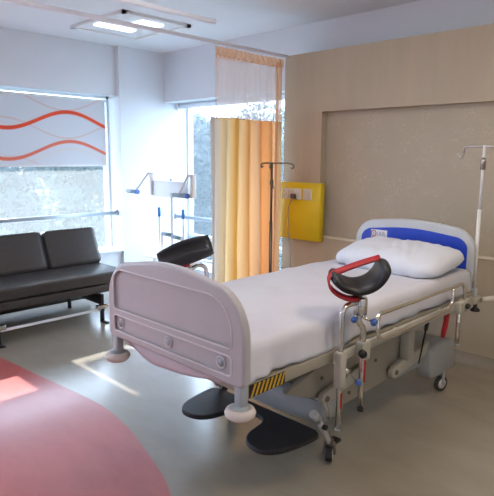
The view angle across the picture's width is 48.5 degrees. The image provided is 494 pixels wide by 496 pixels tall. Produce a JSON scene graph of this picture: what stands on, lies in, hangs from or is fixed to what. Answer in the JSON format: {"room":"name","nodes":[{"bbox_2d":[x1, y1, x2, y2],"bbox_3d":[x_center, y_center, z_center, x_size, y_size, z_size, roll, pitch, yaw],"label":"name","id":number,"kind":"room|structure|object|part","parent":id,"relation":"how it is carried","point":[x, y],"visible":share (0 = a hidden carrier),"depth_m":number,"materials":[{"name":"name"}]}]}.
{"room":"hospital room","nodes":[
{"label":"hospital room","id":0,"kind":"room"},
{"bbox_2d":[0,27,193,266],"bbox_3d":[-3.374,-0.664,4.697,0.400,2.710,7.230,10,13,44],"label":"wall","id":1,"kind":"structure","parent":0,"point":[147,133],"depth_m":6.42,"materials":[{"name":"paint"}]},
{"bbox_2d":[0,87,123,253],"bbox_3d":[-2.162,-0.769,5.846,0.315,1.787,1.730,10,13,44],"label":"window","id":2,"kind":"structure","parent":1,"relation":"in","point":[106,249],"depth_m":6.35,"materials":[{"name":"white metal"}]},
{"bbox_2d":[0,91,106,166],"bbox_3d":[-2.162,-1.228,5.737,0.031,0.745,1.570,10,13,44],"label":"roller blind","id":3,"kind":"object","parent":2,"relation":"attached to","point":[37,130],"visible":1,"depth_m":5.81,"materials":[{"name":"fabric"}]},
{"bbox_3d":[-2.150,-0.324,5.904,0.072,0.072,1.730,10,13,44],"label":"window rail","id":4,"kind":"part","parent":2,"relation":"part of","materials":[{"name":"silver metal"}]},
{"bbox_3d":[-2.155,0.102,5.977,0.275,0.025,1.730,10,13,44],"label":"sill","id":5,"kind":"part","parent":2,"relation":"part of","materials":[{"name":"paint"}]},
{"bbox_2d":[0,0,421,52],"bbox_3d":[-0.571,-1.580,1.631,8.450,0.150,7.450,10,13,44],"label":"ceiling","id":6,"kind":"structure","parent":0,"point":[235,19],"depth_m":4.79,"materials":[{"name":"paint"}]},
{"bbox_2d":[70,9,190,40],"bbox_3d":[-1.099,-2.083,5.160,0.880,0.028,0.750,10,13,44],"label":"recessed light","id":7,"kind":"object","parent":6,"relation":"in","point":[94,26],"visible":0.77,"depth_m":5.10,"materials":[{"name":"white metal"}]},
{"bbox_2d":[94,22,135,31],"bbox_3d":[-1.244,-2.079,5.170,0.100,0.015,0.400,10,13,44],"label":"diffuser","id":8,"kind":"object","parent":7,"relation":"attached to","point":[101,24],"depth_m":5.13,"materials":[{"name":"white plastic"}]},
{"bbox_3d":[-1.099,-2.090,5.159,0.780,0.010,0.650,10,13,44],"label":"panel","id":9,"kind":"part","parent":7,"relation":"part of","materials":[{"name":"paint"}]},
{"bbox_2d":[134,20,163,27],"bbox_3d":[-0.932,-2.059,5.061,0.220,0.015,0.240,10,13,44],"label":"diffuser","id":10,"kind":"object","parent":7,"relation":"attached to","point":[143,22],"depth_m":4.99,"materials":[{"name":"white plastic"}]},
{"bbox_2d":[0,0,287,58],"bbox_3d":[-0.809,-1.694,3.765,0.028,0.331,3.345,10,13,44],"label":"track","id":11,"kind":"object","parent":6,"relation":"hanging from","point":[18,2],"visible":1,"depth_m":3.81,"materials":[{"name":"metal"}]},
{"bbox_2d":[210,46,283,282],"bbox_3d":[-0.008,-0.551,4.800,0.095,2.225,0.880,10,13,44],"label":"curtain","id":12,"kind":"object","parent":11,"relation":"hanging from","point":[240,188],"visible":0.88,"depth_m":4.80,"materials":[{"name":"fabric"}]},
{"bbox_3d":[0.275,-0.578,5.083,0.044,2.190,0.072,10,13,44],"label":"panel","id":13,"kind":"part","parent":12,"relation":"part of","materials":[{"name":"white"}]},
{"bbox_3d":[0.313,-1.409,4.961,0.005,0.550,0.006,10,13,44],"label":"edge cord","id":14,"kind":"part","parent":12,"relation":"part of","materials":[{"name":"white fabric"}]},
{"bbox_2d":[112,0,215,23],"bbox_3d":[-0.924,-1.561,2.959,0.028,0.331,2.020,10,13,44],"label":"track","id":15,"kind":"object","parent":6,"relation":"hanging from","point":[150,6],"visible":1,"depth_m":3.41,"materials":[{"name":"metal"}]},
{"bbox_2d":[0,291,493,495],"bbox_3d":[-0.487,1.168,2.091,8.300,0.001,7.200,10,13,44],"label":"floor","id":16,"kind":"structure","parent":0,"point":[74,421],"depth_m":3.00,"materials":[{"name":"laminate"}]},
{"bbox_2d":[0,227,116,348],"bbox_3d":[-2.136,0.329,4.645,0.902,0.786,2.230,10,13,44],"label":"sofa","id":17,"kind":"object","parent":16,"relation":"on","point":[47,268],"visible":0.94,"depth_m":4.98,"materials":[{"name":"black leather"}]},
{"bbox_2d":[0,233,46,276],"bbox_3d":[-2.147,0.076,5.024,0.299,0.400,0.545,10,13,44],"label":"cushion","id":18,"kind":"object","parent":17,"relation":"on","point":[21,253],"depth_m":5.00,"materials":[{"name":"black leather"}]},
{"bbox_3d":[-2.392,0.351,4.889,0.030,0.580,2.170,10,13,44],"label":"frame","id":19,"kind":"part","parent":17,"relation":"part of","materials":[{"name":"black metal"}]},
{"bbox_3d":[-2.146,0.430,4.657,0.650,0.073,2.190,10,13,44],"label":"seat","id":20,"kind":"part","parent":17,"relation":"part of","materials":[{"name":"black leather"}]},
{"bbox_3d":[-2.142,0.336,4.638,0.660,0.105,2.210,10,13,44],"label":"seat","id":21,"kind":"part","parent":17,"relation":"part of","materials":[{"name":"black leather"}]},
{"bbox_3d":[-1.762,0.513,5.430,0.030,0.170,0.030,10,13,44],"label":"leg","id":22,"kind":"part","parent":17,"relation":"part of","materials":[{"name":"black metal"}]},
{"bbox_2d":[41,228,99,268],"bbox_3d":[-1.759,0.014,5.416,0.296,0.400,0.545,10,13,44],"label":"cushion","id":23,"kind":"object","parent":17,"relation":"on","point":[64,248],"depth_m":5.32,"materials":[{"name":"black leather"}]},
{"bbox_2d":[126,172,203,270],"bbox_3d":[-0.921,-0.133,5.825,1.107,1.329,0.500,10,13,44],"label":"frame","id":24,"kind":"object","parent":16,"relation":"on","point":[183,190],"visible":0.58,"depth_m":5.67,"materials":[{"name":"paint"}]},
{"bbox_3d":[-1.139,-0.710,5.930,0.244,0.230,0.024,8,12,36],"label":"arm","id":25,"kind":"part","parent":24,"relation":"part of","materials":[{"name":"white metal"}]},
{"bbox_3d":[-0.791,-0.606,5.671,0.596,0.166,0.030,10,13,44],"label":"panel","id":26,"kind":"part","parent":24,"relation":"part of","materials":[{"name":"paint"}]},
{"bbox_3d":[-0.781,-0.029,5.745,0.041,1.092,0.036,10,13,44],"label":"post","id":27,"kind":"part","parent":24,"relation":"part of","materials":[{"name":"metal"}]},
{"bbox_3d":[-0.630,-0.623,5.437,0.164,0.226,0.024,6,11,32],"label":"arm","id":28,"kind":"part","parent":24,"relation":"part of","materials":[{"name":"white metal"}]},
{"bbox_2d":[260,162,294,272],"bbox_3d":[0.229,-0.011,4.768,0.466,1.453,0.420,10,13,44],"label":"stand","id":29,"kind":"object","parent":16,"relation":"on","point":[270,163],"visible":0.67,"depth_m":4.70,"materials":[{"name":"metal"}]},
{"bbox_2d":[105,219,493,461],"bbox_3d":[0.450,0.460,3.084,1.014,1.083,2.273,10,13,44],"label":"hospital bed","id":30,"kind":"object","parent":16,"relation":"on","point":[182,315],"visible":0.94,"depth_m":2.56,"materials":[{"name":"plastic"}]},
{"bbox_3d":[-0.617,0.442,2.621,0.040,0.105,0.036,10,13,44],"label":"board post","id":31,"kind":"part","parent":30,"relation":"part of","materials":[{"name":"grey plastic"}]},
{"bbox_3d":[-0.321,0.267,2.298,0.912,0.408,0.042,10,13,44],"label":"footboard","id":32,"kind":"part","parent":30,"relation":"part of","materials":[{"name":"plastic"}]},
{"bbox_2d":[156,235,213,277],"bbox_3d":[-0.334,0.290,3.051,0.329,0.716,0.219,-1,10,-10],"label":"support","id":33,"kind":"object","parent":30,"relation":"attached to","point":[183,253],"visible":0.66,"depth_m":3.04,"materials":[{"name":"black leather"}]},
{"bbox_3d":[-0.021,0.543,2.044,0.040,0.105,0.036,10,13,44],"label":"board post","id":34,"kind":"part","parent":30,"relation":"part of","materials":[{"name":"grey plastic"}]},
{"bbox_2d":[252,377,342,422],"bbox_3d":[0.173,0.747,2.914,0.683,0.170,0.222,10,13,44],"label":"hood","id":35,"kind":"object","parent":30,"relation":"attached to","point":[321,403],"depth_m":2.72,"materials":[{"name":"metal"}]},
{"bbox_2d":[129,259,470,383],"bbox_3d":[0.387,0.301,3.068,0.929,0.222,2.080,10,13,44],"label":"sheet","id":36,"kind":"object","parent":30,"relation":"on","point":[292,313],"visible":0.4,"depth_m":2.65,"materials":[{"name":"fabric"}]},
{"bbox_2d":[129,342,222,382],"bbox_3d":[-0.330,0.420,2.355,0.846,0.211,0.044,10,13,44],"label":"drape","id":37,"kind":"object","parent":36,"relation":"hanging from","point":[156,359],"depth_m":2.36,"materials":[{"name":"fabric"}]},
{"bbox_2d":[336,236,463,278],"bbox_3d":[0.968,0.051,3.519,0.751,0.199,0.478,10,13,44],"label":"pillow","id":38,"kind":"object","parent":36,"relation":"on","point":[416,259],"visible":0.9,"depth_m":3.32,"materials":[{"name":"fabric"}]},
{"bbox_3d":[0.361,0.876,2.661,0.044,0.226,0.167,10,13,44],"label":"caster leg","id":39,"kind":"part","parent":30,"relation":"part of","materials":[{"name":"metal"}]},
{"bbox_3d":[0.474,0.677,2.743,0.036,0.118,0.354,10,13,44],"label":"lift arm","id":40,"kind":"part","parent":30,"relation":"part of","materials":[{"name":"beige paint"}]},
{"bbox_3d":[0.531,0.651,2.863,0.030,0.310,1.030,10,13,44],"label":"plate","id":41,"kind":"part","parent":30,"relation":"part of","materials":[{"name":"beige paint"}]},
{"bbox_2d":[327,255,390,430],"bbox_3d":[0.479,0.417,2.456,0.276,0.769,0.211,0,9,-3],"label":"support","id":42,"kind":"object","parent":30,"relation":"attached to","point":[370,282],"visible":1,"depth_m":2.39,"materials":[{"name":"black plastic"}]},
{"bbox_3d":[0.461,0.565,2.424,0.093,0.085,0.031,-3,10,-20],"label":"lever","id":43,"kind":"part","parent":42,"relation":"part of","materials":[{"name":"metal"}]},
{"bbox_3d":[0.473,0.316,2.420,0.030,0.030,0.027,5,11,27],"label":"knob","id":44,"kind":"part","parent":42,"relation":"part of","materials":[{"name":"blue plastic"}]},
{"bbox_3d":[0.499,0.602,2.457,0.032,0.034,0.034,10,13,44],"label":"knob","id":45,"kind":"part","parent":42,"relation":"part of","materials":[{"name":"blue plastic"}]},
{"bbox_2d":[353,296,367,315],"bbox_3d":[0.507,0.258,2.448,0.062,0.082,0.062,10,13,44],"label":"socket","id":46,"kind":"object","parent":42,"relation":"attached to","point":[360,309],"depth_m":2.42,"materials":[{"name":"silver metal"}]},
{"bbox_3d":[0.515,0.472,2.445,0.037,0.038,0.034,-1,10,-7],"label":"black knob","id":47,"kind":"part","parent":42,"relation":"part of","materials":[{"name":"plastic"}]},
{"bbox_3d":[0.561,0.329,2.422,0.034,0.036,0.036,10,13,44],"label":"knob","id":48,"kind":"part","parent":42,"relation":"part of","materials":[{"name":"blue plastic"}]},
{"bbox_2d":[371,230,384,235],"bbox_3d":[0.940,-0.104,3.928,0.116,0.048,0.007,10,13,44],"label":"print","id":49,"kind":"object","parent":30,"relation":"attached to","point":[373,232],"depth_m":3.93},
{"bbox_3d":[0.881,0.403,2.922,0.044,0.045,1.460,10,13,44],"label":"accessory rail","id":50,"kind":"part","parent":30,"relation":"part of","materials":[{"name":"beige paint"}]},
{"bbox_3d":[0.959,0.657,3.240,0.036,0.123,0.431,10,13,44],"label":"lift arm","id":51,"kind":"part","parent":30,"relation":"part of","materials":[{"name":"beige paint"}]},
{"bbox_3d":[1.125,-0.015,3.769,0.785,0.244,0.010,10,13,44],"label":"blue panel","id":52,"kind":"part","parent":30,"relation":"part of","materials":[{"name":"blue plastic"}]},
{"bbox_3d":[1.139,-0.007,3.789,0.883,0.383,0.044,10,13,44],"label":"headboard","id":53,"kind":"part","parent":30,"relation":"part of","materials":[{"name":"plastic"}]},
{"bbox_3d":[0.949,0.324,2.915,0.021,0.155,1.018,10,13,44],"label":"rail","id":54,"kind":"part","parent":30,"relation":"part of","materials":[{"name":"silver metal"}]},
{"bbox_3d":[1.178,0.441,3.250,0.022,0.173,0.067,10,13,44],"label":"release lever","id":55,"kind":"part","parent":30,"relation":"part of","materials":[{"name":"red plastic"}]},
{"bbox_3d":[1.454,0.307,3.525,0.040,0.105,0.036,10,13,44],"label":"board post","id":56,"kind":"part","parent":30,"relation":"part of","materials":[{"name":"grey plastic"}]},
{"bbox_3d":[1.462,0.376,3.511,0.060,0.056,0.060,10,13,44],"label":"lock knob","id":57,"kind":"part","parent":30,"relation":"part of","materials":[{"name":"black plastic"}]},
{"bbox_2d":[457,145,493,287],"bbox_3d":[1.478,-0.154,3.475,0.356,0.982,0.034,10,13,44],"label":"pole","id":58,"kind":"object","parent":30,"relation":"on","point":[483,159],"visible":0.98,"depth_m":3.46,"materials":[{"name":"white metal"}]},
{"bbox_2d":[472,290,481,304],"bbox_3d":[1.454,0.315,3.523,0.076,0.080,0.115,10,13,44],"label":"socket","id":59,"kind":"object","parent":30,"relation":"attached to","point":[476,299],"depth_m":3.50,"materials":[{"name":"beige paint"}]},
{"bbox_2d":[163,0,493,278],"bbox_3d":[1.901,-0.552,4.275,7.730,2.710,0.450,10,13,44],"label":"wall","id":60,"kind":"structure","parent":0,"point":[194,74],"depth_m":5.20,"materials":[{"name":"paint"}]},
{"bbox_2d":[174,213,211,222],"bbox_3d":[-0.184,-0.285,6.260,2.080,0.080,0.080,10,13,44],"label":"window rail","id":61,"kind":"object","parent":60,"relation":"attached to","point":[176,215],"visible":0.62,"depth_m":6.67,"materials":[{"name":"silver metal"}]},
{"bbox_2d":[176,94,284,109],"bbox_3d":[-0.122,-1.631,6.113,2.015,0.080,0.100,10,13,44],"label":"blind","id":62,"kind":"object","parent":60,"relation":"attached to","point":[267,98],"visible":0.85,"depth_m":6.16,"materials":[{"name":"fabric"}]},
{"bbox_2d":[187,108,281,263],"bbox_3d":[-0.009,-0.709,6.366,2.080,1.980,0.070,10,13,44],"label":"window","id":63,"kind":"structure","parent":60,"relation":"in","point":[189,158],"depth_m":7.01,"materials":[{"name":"white metal"}]},
{"bbox_3d":[-0.009,-0.709,6.366,2.080,1.980,0.050,10,13,44],"label":"frame","id":64,"kind":"part","parent":63,"relation":"part of","materials":[{"name":"white metal"}]},
{"bbox_2d":[282,23,493,358],"bbox_3d":[2.419,-0.232,3.324,5.600,2.400,0.235,10,13,44],"label":"wall","id":65,"kind":"structure","parent":0,"point":[456,66],"depth_m":4.32,"materials":[{"name":"beige paint"}]},
{"bbox_2d":[280,182,324,241],"bbox_3d":[0.490,-0.337,5.006,0.470,0.518,0.078,10,13,44],"label":"panel","id":66,"kind":"object","parent":65,"relation":"attached to","point":[306,212],"visible":1,"depth_m":4.96,"materials":[{"name":"plastic"}]},
{"bbox_2d":[287,194,295,267],"bbox_3d":[0.432,-0.061,5.037,0.165,0.873,0.035,10,13,44],"label":"plug","id":67,"kind":"object","parent":66,"relation":"attached to","point":[292,196],"visible":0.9,"depth_m":5.05,"materials":[{"name":"plastic"}]},
{"bbox_2d":[283,188,301,199],"bbox_3d":[0.411,-0.499,5.020,0.220,0.100,0.010,10,13,44],"label":"switch plate","id":68,"kind":"object","parent":66,"relation":"attached to","point":[286,191],"depth_m":5.01,"materials":[{"name":"plastic"}]},
{"bbox_2d":[303,189,311,199],"bbox_3d":[0.539,-0.477,4.895,0.100,0.100,0.010,10,13,44],"label":"switch plate","id":69,"kind":"object","parent":66,"relation":"attached to","point":[307,193],"depth_m":4.88,"materials":[{"name":"plastic"}]},
{"bbox_2d":[323,235,493,260],"bbox_3d":[2.511,0.206,3.184,5.170,0.012,0.081,10,13,44],"label":"trim","id":70,"kind":"structure","parent":65,"relation":"attached to","point":[324,236],"depth_m":4.74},
{"bbox_2d":[323,102,493,256],"bbox_3d":[2.600,-0.346,3.179,5.170,1.104,0.160,10,13,44],"label":"wall panel","id":71,"kind":"object","parent":65,"relation":"in","point":[404,162],"visible":0.8,"depth_m":4.32,"materials":[{"name":"paint"}]},
{"bbox_2d":[454,349,493,371],"bbox_3d":[2.305,0.919,3.407,5.600,0.100,0.074,10,13,44],"label":"baseboard","id":72,"kind":"structure","parent":65,"relation":"attached to","point":[462,357],"depth_m":4.04,"materials":[{"name":"plastic"}]},
{"label":"outside","id":73,"kind":"structure","parent":0,"visible":0},
{"bbox_3d":[-10.131,0.659,24.403,72.000,0.100,100.000,10,13,44],"label":"ground","id":74,"kind":"structure","parent":73,"visible":0},
{"bbox_2d":[0,175,16,234],"bbox_3d":[-6.870,0.258,11.785,3.592,5.333,3.575,10,13,44],"label":"tree","id":75,"kind":"object","parent":74,"relation":"on","point":[3,231],"visible":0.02,"depth_m":11.92,"materials":[{"name":"green plant"}]},
{"bbox_2d":[0,167,62,233],"bbox_3d":[-8.357,-1.346,17.143,5.076,6.289,5.099,-8,12,-40],"label":"tree","id":76,"kind":"object","parent":74,"relation":"on","point":[19,190],"visible":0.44,"depth_m":16.52,"materials":[{"name":"green plant"}]},
{"bbox_2d":[20,166,91,228],"bbox_3d":[-6.774,-2.015,22.346,4.592,6.528,4.560,10,13,44],"label":"tree","id":77,"kind":"object","parent":74,"relation":"on","point":[51,190],"visible":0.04,"depth_m":20.76,"materials":[{"name":"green plant"}]},
{"bbox_2d":[28,166,105,246],"bbox_3d":[-4.079,-0.303,14.205,3.505,5.826,3.868,-2,10,-15],"label":"tree","id":78,"kind":"object","parent":74,"relation":"on","point":[91,177],"visible":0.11,"depth_m":13.88,"materials":[{"name":"green plant"}]},
{"bbox_2d":[193,110,211,260],"bbox_3d":[-1.246,-1.312,17.692,4.078,6.153,4.097,-7,12,-40],"label":"tree","id":79,"kind":"object","parent":74,"relation":"on","point":[201,127],"visible":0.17,"depth_m":15.87,"materials":[{"name":"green plant"}]},
{"bbox_2d":[227,101,284,181],"bbox_3d":[1.348,-2.425,22.404,4.992,7.383,4.954,10,13,44],"label":"tree","id":80,"kind":"object","parent":74,"relation":"on","point":[245,113],"visible":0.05,"depth_m":22.29,"materials":[{"name":"green plant"}]},
{"bbox_2d":[279,122,283,269],"bbox_3d":[2.263,-0.707,15.766,3.699,6.204,4.084,-2,10,-15],"label":"tree","id":81,"kind":"object","parent":74,"relation":"on","point":[282,156],"visible":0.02,"depth_m":15.22,"materials":[{"name":"green plant"}]}
]}

